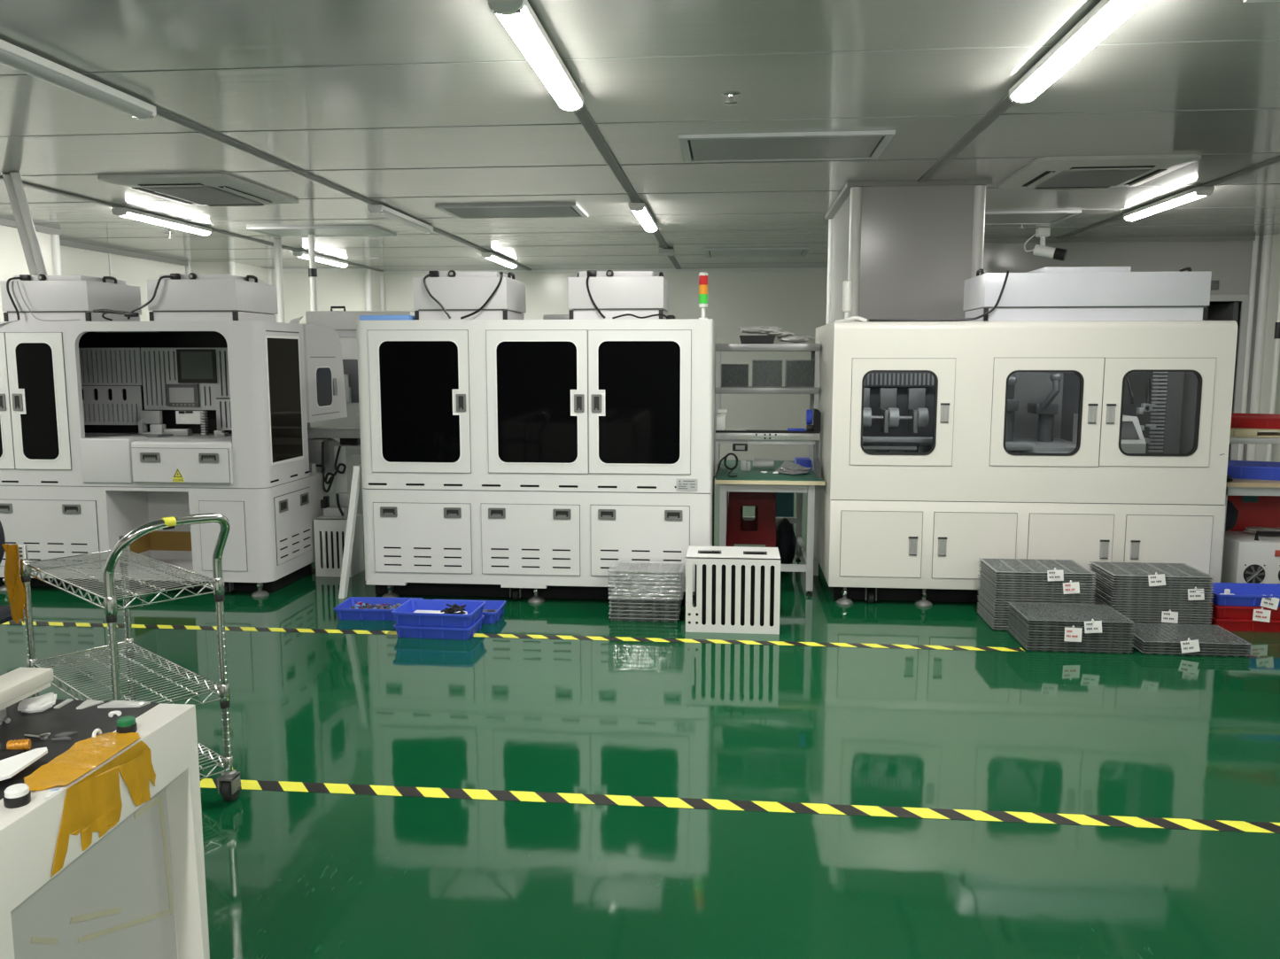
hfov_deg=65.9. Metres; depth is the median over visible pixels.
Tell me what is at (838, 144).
ceiling vent
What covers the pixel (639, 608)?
tray
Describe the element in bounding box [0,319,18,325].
wire
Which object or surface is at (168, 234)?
sprinkler head
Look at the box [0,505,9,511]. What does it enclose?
cup
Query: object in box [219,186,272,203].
outlet
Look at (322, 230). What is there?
ceiling vent
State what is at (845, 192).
trim
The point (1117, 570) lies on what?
tray
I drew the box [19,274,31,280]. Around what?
socket
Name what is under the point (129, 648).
shelf
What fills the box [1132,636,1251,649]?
tray
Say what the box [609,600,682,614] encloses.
tray
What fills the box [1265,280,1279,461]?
pole
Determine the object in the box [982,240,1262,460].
wall
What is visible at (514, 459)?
machine
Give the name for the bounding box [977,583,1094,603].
tray
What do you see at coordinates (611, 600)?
tray
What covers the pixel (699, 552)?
vent
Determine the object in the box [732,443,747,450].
block
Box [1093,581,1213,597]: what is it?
tray
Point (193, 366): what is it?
monitor
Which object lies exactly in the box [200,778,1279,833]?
tape
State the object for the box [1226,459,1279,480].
plastic tray
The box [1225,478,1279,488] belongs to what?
countertop
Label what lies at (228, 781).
trolley
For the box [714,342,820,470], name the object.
rack
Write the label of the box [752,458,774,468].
roll
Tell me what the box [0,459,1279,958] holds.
floor
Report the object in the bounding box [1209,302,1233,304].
wall
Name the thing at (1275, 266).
wall
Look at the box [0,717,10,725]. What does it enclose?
metal hook
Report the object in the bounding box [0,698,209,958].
machine
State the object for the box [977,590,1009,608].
tray
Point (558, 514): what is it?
cup
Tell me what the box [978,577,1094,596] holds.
tray
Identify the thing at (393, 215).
diffuser
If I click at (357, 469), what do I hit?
plank
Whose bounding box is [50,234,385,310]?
trim
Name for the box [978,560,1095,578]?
tray
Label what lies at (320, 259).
diffuser
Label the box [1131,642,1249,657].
tray
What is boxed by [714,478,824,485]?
countertop
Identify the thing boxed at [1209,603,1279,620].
plastic bin
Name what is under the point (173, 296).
hood
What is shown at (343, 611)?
plastic bin
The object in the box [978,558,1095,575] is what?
tray
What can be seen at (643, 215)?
diffuser
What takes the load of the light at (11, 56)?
attached to the trim at (161, 112)
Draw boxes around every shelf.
[24,550,214,611]
[32,642,219,705]
[197,741,224,780]
[714,386,819,394]
[715,343,820,351]
[1229,431,1279,444]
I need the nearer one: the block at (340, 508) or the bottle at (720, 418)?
the bottle at (720, 418)
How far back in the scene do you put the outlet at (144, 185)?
7.50 m
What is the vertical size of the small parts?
0.049 m
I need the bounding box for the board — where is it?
[1229,427,1279,437]
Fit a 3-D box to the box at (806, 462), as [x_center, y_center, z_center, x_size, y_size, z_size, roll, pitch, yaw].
[1.196,-0.116,7.260,0.110,0.073,0.200,1,7,5]
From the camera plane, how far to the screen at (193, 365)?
7.01 m
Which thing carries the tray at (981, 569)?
on the tray at (981, 571)
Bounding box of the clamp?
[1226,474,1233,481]
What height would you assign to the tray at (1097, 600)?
0.014 m
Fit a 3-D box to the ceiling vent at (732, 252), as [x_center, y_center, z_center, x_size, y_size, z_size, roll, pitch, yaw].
[1.496,-2.929,12.759,1.300,0.022,0.890,1,7,5]
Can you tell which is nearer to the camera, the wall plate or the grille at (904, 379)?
the grille at (904, 379)
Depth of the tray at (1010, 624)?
5.39 m
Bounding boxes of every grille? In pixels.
[144,186,261,204]
[864,372,934,387]
[1035,169,1151,187]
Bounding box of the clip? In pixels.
[1219,589,1234,595]
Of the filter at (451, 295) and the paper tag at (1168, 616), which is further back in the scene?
the filter at (451, 295)
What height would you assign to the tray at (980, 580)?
0.014 m
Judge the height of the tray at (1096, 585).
0.014 m
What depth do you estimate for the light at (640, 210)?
9.05 m
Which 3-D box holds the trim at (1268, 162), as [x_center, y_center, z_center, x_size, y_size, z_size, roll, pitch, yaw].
[3.950,-1.652,2.407,0.070,0.012,17.900,1,7,5]
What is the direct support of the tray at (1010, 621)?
on the tray at (1010, 624)
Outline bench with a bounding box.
[1219,431,1279,582]
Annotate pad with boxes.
[413,610,467,614]
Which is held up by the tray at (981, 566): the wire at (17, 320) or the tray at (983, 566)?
the tray at (983, 566)
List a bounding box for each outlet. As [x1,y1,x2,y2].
[131,187,193,204]
[137,183,203,187]
[206,203,264,206]
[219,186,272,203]
[1022,170,1055,187]
[1035,186,1110,190]
[1070,165,1155,170]
[1124,169,1166,186]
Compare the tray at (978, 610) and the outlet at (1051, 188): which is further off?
the outlet at (1051, 188)
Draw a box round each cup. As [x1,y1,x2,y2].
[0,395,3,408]
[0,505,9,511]
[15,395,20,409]
[65,506,77,511]
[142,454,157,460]
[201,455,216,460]
[280,501,286,510]
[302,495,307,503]
[382,509,395,514]
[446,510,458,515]
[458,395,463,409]
[490,510,503,516]
[555,511,567,517]
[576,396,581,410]
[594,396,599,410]
[600,511,612,517]
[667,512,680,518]
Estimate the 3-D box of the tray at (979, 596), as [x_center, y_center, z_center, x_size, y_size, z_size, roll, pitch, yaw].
[2.377,0.761,5.978,0.565,0.014,0.400,1,7,5]
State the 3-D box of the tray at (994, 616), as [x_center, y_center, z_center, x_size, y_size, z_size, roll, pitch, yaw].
[2.382,0.790,5.983,0.565,0.014,0.400,1,7,5]
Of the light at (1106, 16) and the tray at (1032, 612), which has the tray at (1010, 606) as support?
the tray at (1032, 612)
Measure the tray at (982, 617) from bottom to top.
0.014 m
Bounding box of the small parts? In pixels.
[349,602,400,609]
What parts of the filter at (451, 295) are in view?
power cord, knob, lid, power cord, grab handle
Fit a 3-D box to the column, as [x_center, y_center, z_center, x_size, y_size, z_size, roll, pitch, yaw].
[2.235,-0.952,8.708,0.960,2.950,1.780,1,7,5]
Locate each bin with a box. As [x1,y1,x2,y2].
[333,597,423,620]
[391,598,485,628]
[393,614,484,640]
[444,599,505,623]
[739,335,775,343]
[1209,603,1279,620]
[1209,615,1279,632]
[1210,582,1279,606]
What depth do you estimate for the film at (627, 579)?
5.99 m
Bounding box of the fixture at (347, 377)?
[343,374,351,403]
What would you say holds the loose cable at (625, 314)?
on the machine at (514, 459)
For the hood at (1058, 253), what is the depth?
10.29 m
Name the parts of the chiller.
carry handle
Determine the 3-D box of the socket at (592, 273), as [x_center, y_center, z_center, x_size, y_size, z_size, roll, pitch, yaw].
[-0.305,-1.303,6.250,0.060,0.038,0.032,1,7,5]
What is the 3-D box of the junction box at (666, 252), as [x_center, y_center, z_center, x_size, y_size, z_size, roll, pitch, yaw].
[0.343,-2.873,12.516,0.190,0.048,0.500,1,7,5]
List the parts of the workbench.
leg, leg, leg, leg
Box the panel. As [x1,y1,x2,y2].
[359,315,416,320]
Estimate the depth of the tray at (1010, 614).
5.39 m
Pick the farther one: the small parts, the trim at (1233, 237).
the trim at (1233, 237)
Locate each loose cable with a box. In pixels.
[93,309,139,321]
[612,313,668,318]
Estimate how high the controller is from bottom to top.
0.160 m
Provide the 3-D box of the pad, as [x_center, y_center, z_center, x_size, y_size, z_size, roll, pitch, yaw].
[-1.187,0.803,5.783,0.320,0.030,0.190,1,7,5]
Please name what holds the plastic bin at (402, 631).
on the floor
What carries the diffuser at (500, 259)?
attached to the light at (492, 256)
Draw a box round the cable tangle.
[316,442,346,492]
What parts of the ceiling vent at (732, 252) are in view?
panel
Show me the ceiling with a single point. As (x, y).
(407, 107)
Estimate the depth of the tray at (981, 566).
5.78 m
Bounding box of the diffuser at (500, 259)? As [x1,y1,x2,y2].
[486,256,516,268]
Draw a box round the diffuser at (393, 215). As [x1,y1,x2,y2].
[375,209,431,233]
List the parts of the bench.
leg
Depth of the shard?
1.83 m
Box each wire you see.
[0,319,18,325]
[16,280,79,321]
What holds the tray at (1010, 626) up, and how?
on the tray at (1009, 629)
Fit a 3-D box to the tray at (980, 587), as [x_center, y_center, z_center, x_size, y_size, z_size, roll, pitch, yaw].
[2.380,0.702,5.971,0.565,0.014,0.400,1,7,5]
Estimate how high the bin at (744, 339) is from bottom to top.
0.061 m
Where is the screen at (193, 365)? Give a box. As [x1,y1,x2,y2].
[179,351,213,379]
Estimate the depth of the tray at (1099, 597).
5.76 m
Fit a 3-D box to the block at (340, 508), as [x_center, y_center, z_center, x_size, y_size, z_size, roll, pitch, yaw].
[-2.246,0.185,7.321,0.190,0.174,0.160,1,7,5]
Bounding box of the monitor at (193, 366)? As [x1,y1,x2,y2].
[176,349,217,383]
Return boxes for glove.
[2,543,25,624]
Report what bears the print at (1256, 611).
attached to the paper tag at (1261, 615)
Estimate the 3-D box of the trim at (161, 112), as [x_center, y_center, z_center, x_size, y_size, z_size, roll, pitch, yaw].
[-2.716,-1.945,4.774,0.070,0.012,21.400,1,7,5]
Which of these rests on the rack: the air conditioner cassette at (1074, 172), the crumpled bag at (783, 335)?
the crumpled bag at (783, 335)
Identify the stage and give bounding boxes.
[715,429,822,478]
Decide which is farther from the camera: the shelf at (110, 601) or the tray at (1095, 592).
the tray at (1095, 592)
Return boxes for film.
[97,700,150,708]
[607,560,685,600]
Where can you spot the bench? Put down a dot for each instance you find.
(1237, 487)
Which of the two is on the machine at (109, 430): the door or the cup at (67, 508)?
the cup at (67, 508)
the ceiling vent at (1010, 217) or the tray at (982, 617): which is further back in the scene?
the ceiling vent at (1010, 217)
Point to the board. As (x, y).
(1235, 432)
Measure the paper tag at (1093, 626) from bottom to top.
0.080 m
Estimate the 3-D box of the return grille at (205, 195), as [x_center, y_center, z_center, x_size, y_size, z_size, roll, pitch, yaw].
[-3.516,-2.294,7.994,0.540,0.014,0.820,1,7,5]
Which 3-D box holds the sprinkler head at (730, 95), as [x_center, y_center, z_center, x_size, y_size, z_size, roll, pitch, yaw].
[0.468,-1.964,5.097,0.100,0.055,0.098,1,7,5]
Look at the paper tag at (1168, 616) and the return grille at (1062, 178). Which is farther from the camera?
the return grille at (1062, 178)
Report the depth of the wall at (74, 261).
11.86 m
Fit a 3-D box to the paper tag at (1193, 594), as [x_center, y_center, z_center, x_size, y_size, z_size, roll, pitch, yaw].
[3.216,0.659,5.715,0.095,0.079,0.018,0,7,4]
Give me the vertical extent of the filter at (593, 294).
0.315 m
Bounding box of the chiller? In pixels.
[1221,531,1279,583]
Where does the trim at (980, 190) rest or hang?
attached to the column
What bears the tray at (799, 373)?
on the rack
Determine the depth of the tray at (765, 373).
7.16 m
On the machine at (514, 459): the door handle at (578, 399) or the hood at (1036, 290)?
the door handle at (578, 399)
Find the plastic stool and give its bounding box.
[725,491,775,552]
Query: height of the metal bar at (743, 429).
0.020 m
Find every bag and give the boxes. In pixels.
[737,325,814,342]
[775,460,811,474]
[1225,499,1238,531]
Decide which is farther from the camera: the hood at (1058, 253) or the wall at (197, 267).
the wall at (197, 267)
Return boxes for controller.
[806,408,821,431]
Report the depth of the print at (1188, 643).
5.31 m
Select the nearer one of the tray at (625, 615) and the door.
the tray at (625, 615)
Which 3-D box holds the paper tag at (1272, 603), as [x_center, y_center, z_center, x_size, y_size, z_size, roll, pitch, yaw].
[3.668,0.714,5.756,0.106,0.090,0.018,1,7,7]
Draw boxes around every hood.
[146,279,278,314]
[305,306,414,329]
[962,271,1211,310]
[1053,248,1067,261]
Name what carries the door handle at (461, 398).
on the machine at (514, 459)
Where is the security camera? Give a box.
[1024,227,1067,261]
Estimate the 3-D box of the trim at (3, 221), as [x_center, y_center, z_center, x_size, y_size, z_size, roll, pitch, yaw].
[-7.083,-1.864,4.317,0.650,0.060,19.860,1,7,5]
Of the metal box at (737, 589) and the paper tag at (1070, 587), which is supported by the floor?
the metal box at (737, 589)
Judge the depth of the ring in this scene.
1.94 m
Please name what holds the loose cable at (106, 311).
on the machine at (109, 430)
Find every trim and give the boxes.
[0,38,531,270]
[0,176,384,271]
[0,217,188,265]
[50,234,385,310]
[271,267,827,274]
[574,105,681,269]
[825,178,992,219]
[826,185,985,324]
[917,93,1014,181]
[984,235,1263,243]
[1057,155,1279,239]
[1237,234,1272,461]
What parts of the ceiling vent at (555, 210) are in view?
panel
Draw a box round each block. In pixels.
[320,492,350,517]
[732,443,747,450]
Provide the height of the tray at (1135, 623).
0.014 m
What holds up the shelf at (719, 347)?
attached to the rack
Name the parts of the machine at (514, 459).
handle, door, window trim, service panel, handle, handle, handle, service panel, window trim, door, handle, handle, handle, handle, window trim, door, service panel, handle, rating plate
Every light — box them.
[0,38,156,120]
[111,207,212,235]
[292,251,348,267]
[367,204,433,233]
[481,252,517,268]
[488,0,583,111]
[628,202,657,232]
[1008,0,1148,103]
[1123,186,1214,221]
[1243,0,1279,2]
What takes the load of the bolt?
on the machine at (102, 844)
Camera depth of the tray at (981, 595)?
5.83 m
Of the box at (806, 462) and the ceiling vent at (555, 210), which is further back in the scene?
the ceiling vent at (555, 210)
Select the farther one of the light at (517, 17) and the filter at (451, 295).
the filter at (451, 295)
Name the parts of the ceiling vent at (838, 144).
panel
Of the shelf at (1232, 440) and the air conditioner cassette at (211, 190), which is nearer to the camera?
the shelf at (1232, 440)
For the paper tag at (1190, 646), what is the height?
0.083 m
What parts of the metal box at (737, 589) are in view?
panel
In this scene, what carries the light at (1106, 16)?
attached to the ceiling
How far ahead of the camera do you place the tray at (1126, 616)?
5.76 m
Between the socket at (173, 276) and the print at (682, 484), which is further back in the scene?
the socket at (173, 276)
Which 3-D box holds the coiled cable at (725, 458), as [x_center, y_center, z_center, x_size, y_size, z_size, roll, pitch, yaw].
[0.591,0.199,6.794,0.148,0.736,0.418,1,7,11]
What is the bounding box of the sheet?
[0,747,47,781]
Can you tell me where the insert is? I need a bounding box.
[6,738,31,751]
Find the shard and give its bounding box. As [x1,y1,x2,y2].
[51,731,77,740]
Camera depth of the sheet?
1.68 m
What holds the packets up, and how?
on the chiller
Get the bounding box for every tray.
[608,598,678,603]
[608,600,680,607]
[608,600,681,611]
[608,607,681,622]
[608,611,679,618]
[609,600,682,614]
[721,364,748,387]
[752,359,783,387]
[785,359,814,387]
[787,428,806,431]
[976,609,1009,628]
[976,611,1008,630]
[977,574,1094,593]
[977,579,1094,597]
[977,581,1094,600]
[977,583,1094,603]
[977,586,1093,605]
[977,588,1009,605]
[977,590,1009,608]
[977,593,1009,611]
[977,595,1010,613]
[977,597,1008,616]
[977,599,1009,618]
[977,602,1009,620]
[977,605,1009,623]
[977,606,1009,625]
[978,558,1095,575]
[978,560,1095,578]
[978,563,1094,581]
[978,565,1095,583]
[978,567,1095,586]
[978,570,1095,588]
[978,572,1095,590]
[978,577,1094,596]
[1007,622,1133,645]
[1007,628,1133,651]
[1007,629,1132,653]
[1008,603,1134,624]
[1008,605,1134,627]
[1008,607,1134,629]
[1008,610,1134,632]
[1008,612,1134,635]
[1008,614,1134,637]
[1008,617,1134,640]
[1008,620,1134,643]
[1008,625,1133,648]
[1087,568,1213,587]
[1088,561,1215,579]
[1088,564,1213,581]
[1088,566,1215,584]
[1091,604,1211,621]
[1092,591,1213,609]
[1092,594,1213,612]
[1092,597,1212,614]
[1093,573,1214,589]
[1093,574,1214,591]
[1093,577,1213,594]
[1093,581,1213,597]
[1093,581,1213,599]
[1093,584,1212,602]
[1093,589,1212,606]
[1093,599,1212,617]
[1093,602,1211,619]
[1094,589,1213,604]
[1131,620,1211,624]
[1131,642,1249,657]
[1132,623,1252,646]
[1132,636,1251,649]
[1132,639,1251,651]
[1132,642,1251,654]
[1134,622,1210,625]
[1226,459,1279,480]
[1230,412,1279,429]
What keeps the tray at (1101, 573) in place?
on the tray at (1090, 570)
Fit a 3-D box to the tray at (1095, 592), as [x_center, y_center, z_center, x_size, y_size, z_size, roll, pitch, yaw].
[3.051,0.706,5.943,0.565,0.014,0.400,1,7,5]
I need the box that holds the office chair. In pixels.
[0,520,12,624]
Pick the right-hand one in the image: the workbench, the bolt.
the workbench
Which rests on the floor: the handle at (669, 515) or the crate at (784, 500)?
the crate at (784, 500)
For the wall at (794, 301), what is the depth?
15.25 m
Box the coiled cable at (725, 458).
[712,452,737,546]
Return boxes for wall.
[0,224,185,321]
[191,262,267,284]
[271,269,827,460]
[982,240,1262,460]
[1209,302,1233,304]
[1255,233,1279,462]
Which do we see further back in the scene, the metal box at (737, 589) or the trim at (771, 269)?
the trim at (771, 269)
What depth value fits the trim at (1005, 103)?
6.04 m
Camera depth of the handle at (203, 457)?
6.50 m
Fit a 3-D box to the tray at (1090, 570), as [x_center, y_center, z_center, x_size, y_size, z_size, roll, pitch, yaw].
[3.051,0.588,5.927,0.565,0.014,0.400,1,7,5]
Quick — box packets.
[1242,527,1279,533]
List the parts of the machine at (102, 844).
clear strip, clear strip, panel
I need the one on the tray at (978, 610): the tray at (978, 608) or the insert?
the tray at (978, 608)
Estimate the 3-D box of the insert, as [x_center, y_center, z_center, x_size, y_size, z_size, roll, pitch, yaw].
[-1.112,0.476,1.770,0.034,0.020,0.020,-2,7,-15]
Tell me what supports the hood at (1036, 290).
attached to the filter at (1058, 293)
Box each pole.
[2,172,38,275]
[9,171,47,275]
[273,239,284,322]
[308,234,317,311]
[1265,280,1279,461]
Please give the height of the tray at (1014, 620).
0.014 m
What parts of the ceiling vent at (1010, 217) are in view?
panel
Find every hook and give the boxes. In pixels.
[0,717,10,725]
[92,729,101,737]
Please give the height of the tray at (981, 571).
0.014 m
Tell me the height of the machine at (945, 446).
2.100 m
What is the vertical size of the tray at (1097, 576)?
0.014 m
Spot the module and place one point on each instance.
(745, 465)
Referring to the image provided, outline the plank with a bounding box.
[338,465,361,598]
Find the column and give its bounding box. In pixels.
[830,185,976,323]
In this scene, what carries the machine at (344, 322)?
on the floor
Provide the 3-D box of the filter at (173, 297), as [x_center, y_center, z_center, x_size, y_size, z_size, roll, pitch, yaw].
[-2.979,-1.235,6.757,0.736,0.318,0.643,1,7,5]
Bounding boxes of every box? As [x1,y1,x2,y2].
[543,314,569,319]
[658,248,674,255]
[685,545,780,634]
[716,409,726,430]
[794,457,811,470]
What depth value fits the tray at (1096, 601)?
5.77 m
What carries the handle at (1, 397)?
on the machine at (109, 430)
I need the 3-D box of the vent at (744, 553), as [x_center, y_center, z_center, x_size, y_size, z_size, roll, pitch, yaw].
[0.684,0.443,5.880,0.140,0.008,0.120,1,7,5]
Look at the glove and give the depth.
3.77 m
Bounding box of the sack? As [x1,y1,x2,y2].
[775,518,795,564]
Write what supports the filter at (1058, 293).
on the machine at (945, 446)
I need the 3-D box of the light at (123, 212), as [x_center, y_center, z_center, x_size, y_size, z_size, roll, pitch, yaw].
[-4.625,-2.506,9.642,0.134,0.071,1.500,1,7,5]
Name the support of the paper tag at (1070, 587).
attached to the tray at (981, 569)
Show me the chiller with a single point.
(1248, 558)
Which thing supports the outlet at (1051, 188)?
attached to the air conditioner cassette at (1074, 172)
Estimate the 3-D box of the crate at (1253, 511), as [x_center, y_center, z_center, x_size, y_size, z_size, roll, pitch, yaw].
[4.340,0.404,6.832,0.820,0.720,0.184,1,7,5]
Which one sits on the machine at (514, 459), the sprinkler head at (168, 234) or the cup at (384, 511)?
the cup at (384, 511)
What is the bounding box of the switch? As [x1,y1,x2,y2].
[1274,550,1279,556]
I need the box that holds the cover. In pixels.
[313,513,364,577]
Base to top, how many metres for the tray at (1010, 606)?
0.014 m
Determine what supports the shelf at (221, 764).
attached to the trolley
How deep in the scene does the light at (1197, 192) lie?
8.33 m
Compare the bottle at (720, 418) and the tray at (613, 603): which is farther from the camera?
the bottle at (720, 418)
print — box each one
[678,480,695,488]
[1086,623,1097,629]
[1182,642,1193,650]
[1255,611,1266,618]
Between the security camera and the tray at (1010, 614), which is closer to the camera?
the tray at (1010, 614)
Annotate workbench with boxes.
[714,460,824,595]
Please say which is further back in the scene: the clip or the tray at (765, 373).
the tray at (765, 373)
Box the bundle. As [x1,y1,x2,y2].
[440,604,465,614]
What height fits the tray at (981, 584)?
0.014 m
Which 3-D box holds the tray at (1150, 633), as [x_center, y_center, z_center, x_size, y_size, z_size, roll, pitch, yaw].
[3.021,0.863,5.512,0.560,0.014,0.390,1,7,5]
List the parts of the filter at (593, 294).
power cord, knob, lid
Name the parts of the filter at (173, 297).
power cord, knob, lid, grab handle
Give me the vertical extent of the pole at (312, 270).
2.950 m
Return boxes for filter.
[0,273,141,321]
[127,272,278,322]
[412,270,526,320]
[567,270,669,319]
[868,266,1211,321]
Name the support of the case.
on the machine at (102, 844)
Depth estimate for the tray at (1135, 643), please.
5.34 m
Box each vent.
[246,225,395,237]
[434,202,588,218]
[678,130,895,162]
[698,550,721,554]
[704,248,809,257]
[743,551,767,555]
[985,209,1081,224]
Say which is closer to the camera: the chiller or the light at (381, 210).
the chiller
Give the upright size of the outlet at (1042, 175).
0.032 m
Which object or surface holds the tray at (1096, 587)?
on the tray at (1096, 590)
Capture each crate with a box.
[775,492,794,527]
[1226,496,1279,531]
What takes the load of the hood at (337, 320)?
attached to the machine at (344, 322)
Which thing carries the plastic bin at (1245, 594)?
on the plastic bin at (1224, 612)
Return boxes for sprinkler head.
[164,232,174,239]
[721,91,740,105]
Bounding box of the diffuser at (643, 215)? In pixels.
[632,208,656,232]
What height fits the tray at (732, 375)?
0.169 m
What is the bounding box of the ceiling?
[0,0,1279,271]
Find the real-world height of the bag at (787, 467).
0.089 m
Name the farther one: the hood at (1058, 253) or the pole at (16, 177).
the hood at (1058, 253)
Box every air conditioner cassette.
[97,173,298,206]
[997,154,1201,190]
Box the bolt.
[23,732,50,739]
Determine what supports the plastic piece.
on the machine at (102, 844)
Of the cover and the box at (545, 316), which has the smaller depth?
the box at (545, 316)
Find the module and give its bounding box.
[740,459,750,471]
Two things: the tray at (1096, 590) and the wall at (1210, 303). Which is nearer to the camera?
the tray at (1096, 590)
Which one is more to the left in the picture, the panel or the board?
the panel
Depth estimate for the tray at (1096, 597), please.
5.76 m
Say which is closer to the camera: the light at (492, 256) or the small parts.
the small parts
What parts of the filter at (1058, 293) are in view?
power cord, grab handle, lid, grab handle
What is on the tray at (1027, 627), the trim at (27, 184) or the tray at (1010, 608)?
the tray at (1010, 608)
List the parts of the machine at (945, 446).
cupboard door, feeder rail, door, handle, handle, handle, cupboard door, robot arm, robot arm, door, cupboard door, handle, handle, operator panel, handle, handle, door, cupboard door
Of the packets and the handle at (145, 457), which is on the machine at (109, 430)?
the handle at (145, 457)
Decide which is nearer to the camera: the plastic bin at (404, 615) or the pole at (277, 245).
the plastic bin at (404, 615)
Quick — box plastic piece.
[17,692,56,713]
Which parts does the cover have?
panel, panel, panel, panel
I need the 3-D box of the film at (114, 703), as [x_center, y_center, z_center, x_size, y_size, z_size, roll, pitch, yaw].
[-1.041,0.455,1.995,0.090,0.004,0.036,1,7,5]
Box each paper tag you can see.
[1047,567,1063,581]
[1062,580,1079,594]
[1064,625,1082,642]
[1084,619,1101,633]
[1148,572,1165,586]
[1161,609,1178,623]
[1179,638,1200,653]
[1187,586,1204,600]
[1252,607,1271,622]
[1260,594,1279,610]
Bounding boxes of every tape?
[1,620,1024,651]
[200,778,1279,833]
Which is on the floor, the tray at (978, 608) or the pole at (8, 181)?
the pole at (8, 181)
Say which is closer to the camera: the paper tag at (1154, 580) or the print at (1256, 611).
the paper tag at (1154, 580)
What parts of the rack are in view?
post, post, post, post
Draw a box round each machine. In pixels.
[0,317,347,597]
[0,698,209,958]
[305,306,414,535]
[356,272,716,607]
[813,280,1237,606]
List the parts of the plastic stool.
panel, panel, panel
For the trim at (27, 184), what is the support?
attached to the wall at (794, 301)
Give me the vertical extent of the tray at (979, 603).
0.014 m
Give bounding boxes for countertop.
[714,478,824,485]
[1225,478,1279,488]
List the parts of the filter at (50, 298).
power cord, knob, lid, grab handle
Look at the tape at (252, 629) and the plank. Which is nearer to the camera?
the tape at (252, 629)
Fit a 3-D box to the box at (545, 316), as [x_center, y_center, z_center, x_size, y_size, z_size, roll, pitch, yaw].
[-0.571,-1.140,7.028,0.230,0.064,0.060,1,7,5]
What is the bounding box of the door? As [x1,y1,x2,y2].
[1206,294,1249,460]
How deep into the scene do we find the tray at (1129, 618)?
5.76 m
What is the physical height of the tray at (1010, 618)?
0.014 m
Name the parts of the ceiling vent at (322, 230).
panel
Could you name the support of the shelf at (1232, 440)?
attached to the bench
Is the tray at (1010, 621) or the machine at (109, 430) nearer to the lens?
the tray at (1010, 621)
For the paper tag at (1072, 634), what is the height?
0.090 m
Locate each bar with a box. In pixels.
[0,667,53,718]
[725,427,746,431]
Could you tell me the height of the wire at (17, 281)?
0.264 m
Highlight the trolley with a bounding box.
[17,512,241,801]
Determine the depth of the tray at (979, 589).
5.88 m
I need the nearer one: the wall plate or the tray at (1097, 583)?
the tray at (1097, 583)
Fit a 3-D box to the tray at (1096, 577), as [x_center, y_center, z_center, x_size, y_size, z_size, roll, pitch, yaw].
[3.053,0.618,5.929,0.565,0.014,0.400,1,7,5]
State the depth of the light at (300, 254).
13.23 m
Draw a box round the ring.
[108,710,121,717]
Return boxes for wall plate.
[1210,280,1218,289]
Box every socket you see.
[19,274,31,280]
[170,273,180,279]
[428,271,439,277]
[586,270,597,277]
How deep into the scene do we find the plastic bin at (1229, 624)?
5.79 m
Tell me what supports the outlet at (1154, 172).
attached to the air conditioner cassette at (1074, 172)
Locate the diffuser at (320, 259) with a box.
[298,255,347,267]
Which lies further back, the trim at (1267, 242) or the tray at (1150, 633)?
the trim at (1267, 242)
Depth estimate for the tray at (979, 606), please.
5.83 m
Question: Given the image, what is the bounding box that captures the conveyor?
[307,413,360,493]
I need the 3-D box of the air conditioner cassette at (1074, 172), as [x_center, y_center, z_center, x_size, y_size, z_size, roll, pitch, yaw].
[3.296,-2.223,7.221,1.070,0.062,1.130,1,7,5]
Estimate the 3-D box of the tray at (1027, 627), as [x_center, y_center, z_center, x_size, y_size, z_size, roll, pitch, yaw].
[2.417,0.797,5.564,0.560,0.014,0.390,1,7,5]
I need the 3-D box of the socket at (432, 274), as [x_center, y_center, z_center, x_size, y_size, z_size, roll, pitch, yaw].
[-1.321,-1.320,6.344,0.060,0.038,0.032,1,7,5]
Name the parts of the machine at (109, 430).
window trim, handle, handle, door, handle, window trim, door, service panel, handle, slotted panel, slotted panel, slide rail, handle, drawer, slotted panel, cable chain, handle, cupboard door, corner slotted panel, handle, panel, handle, tank, window trim, handle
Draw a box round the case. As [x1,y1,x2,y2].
[0,749,22,760]

